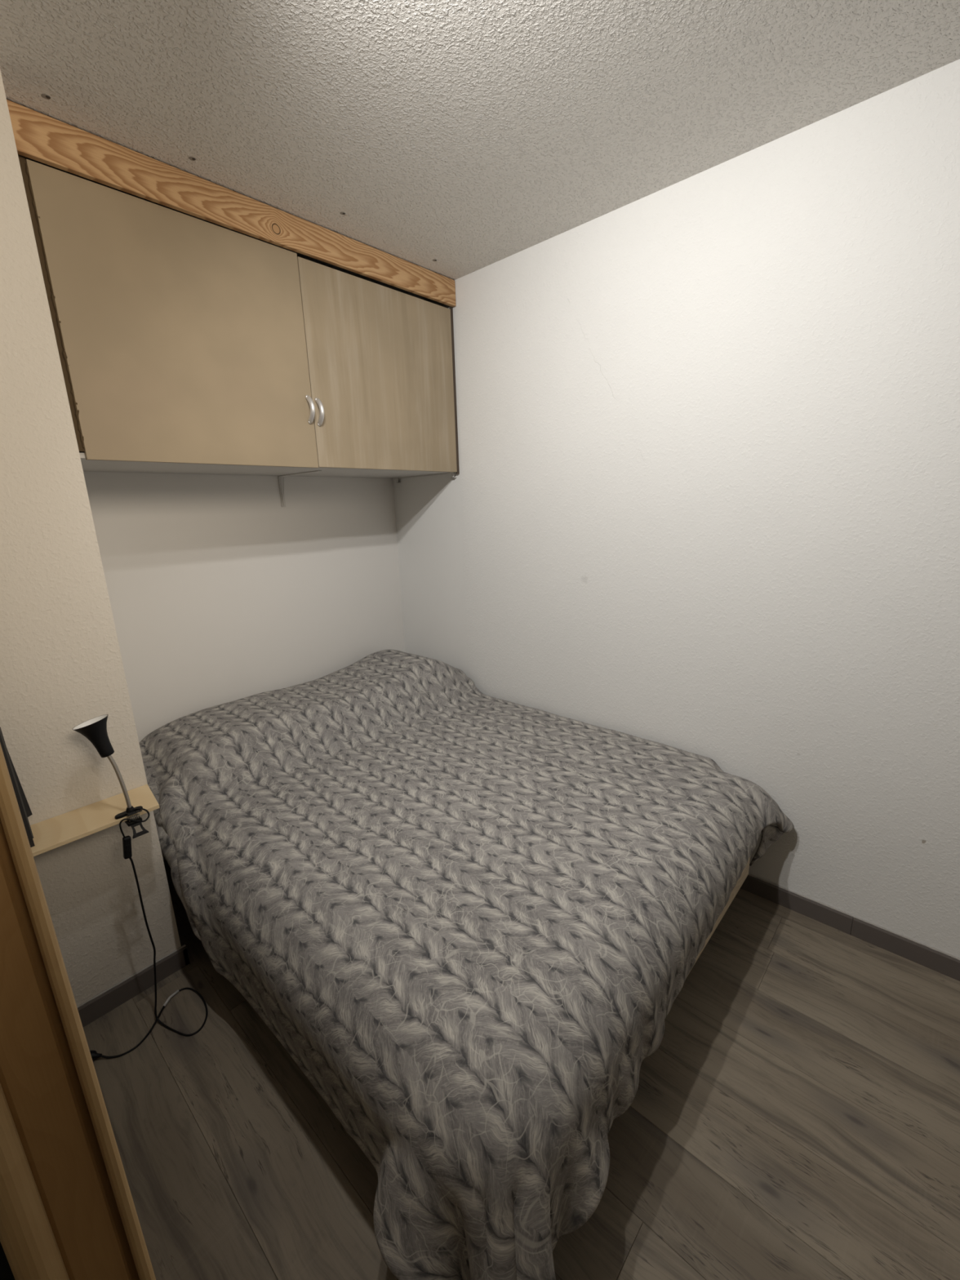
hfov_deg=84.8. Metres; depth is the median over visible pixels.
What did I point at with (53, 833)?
wall shelf
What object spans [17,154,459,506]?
upper cabinet
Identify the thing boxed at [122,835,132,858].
switch
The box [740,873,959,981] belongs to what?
baseboard
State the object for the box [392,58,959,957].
wall
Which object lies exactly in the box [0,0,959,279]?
ceiling
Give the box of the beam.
[6,99,455,306]
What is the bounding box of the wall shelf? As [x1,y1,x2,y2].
[30,784,159,856]
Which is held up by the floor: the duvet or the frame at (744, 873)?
the frame at (744, 873)
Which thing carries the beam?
attached to the ceiling
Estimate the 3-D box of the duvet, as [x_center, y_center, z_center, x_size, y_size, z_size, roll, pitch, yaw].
[-0.208,0.659,2.000,2.184,0.731,1.659,11,19,41]
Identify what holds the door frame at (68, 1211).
attached to the doorway
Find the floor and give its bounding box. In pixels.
[83,859,959,1279]
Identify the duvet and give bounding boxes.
[138,649,794,1279]
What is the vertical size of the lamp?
0.992 m
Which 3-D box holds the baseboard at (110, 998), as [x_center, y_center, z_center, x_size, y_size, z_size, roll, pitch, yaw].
[-1.533,1.241,1.270,0.012,0.076,1.546,11,19,41]
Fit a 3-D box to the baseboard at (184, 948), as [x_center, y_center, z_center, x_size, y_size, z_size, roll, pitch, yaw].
[-1.271,1.041,2.043,0.699,0.070,0.012,11,19,41]
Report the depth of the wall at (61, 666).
1.44 m
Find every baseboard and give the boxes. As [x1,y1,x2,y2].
[76,944,188,1026]
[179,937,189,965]
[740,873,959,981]
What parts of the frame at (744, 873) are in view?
foot rail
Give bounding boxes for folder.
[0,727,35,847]
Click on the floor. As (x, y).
(794, 1114)
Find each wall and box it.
[0,70,181,1006]
[79,451,404,860]
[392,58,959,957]
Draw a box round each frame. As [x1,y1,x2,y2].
[0,743,155,1279]
[161,853,750,978]
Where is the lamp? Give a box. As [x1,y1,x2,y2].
[71,714,208,1061]
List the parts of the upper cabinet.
door, panel, panel, handle, handle, door, panel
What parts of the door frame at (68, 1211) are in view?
round moulding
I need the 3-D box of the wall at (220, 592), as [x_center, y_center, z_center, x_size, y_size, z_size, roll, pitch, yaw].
[-1.067,-0.369,2.577,0.100,2.531,1.616,11,19,41]

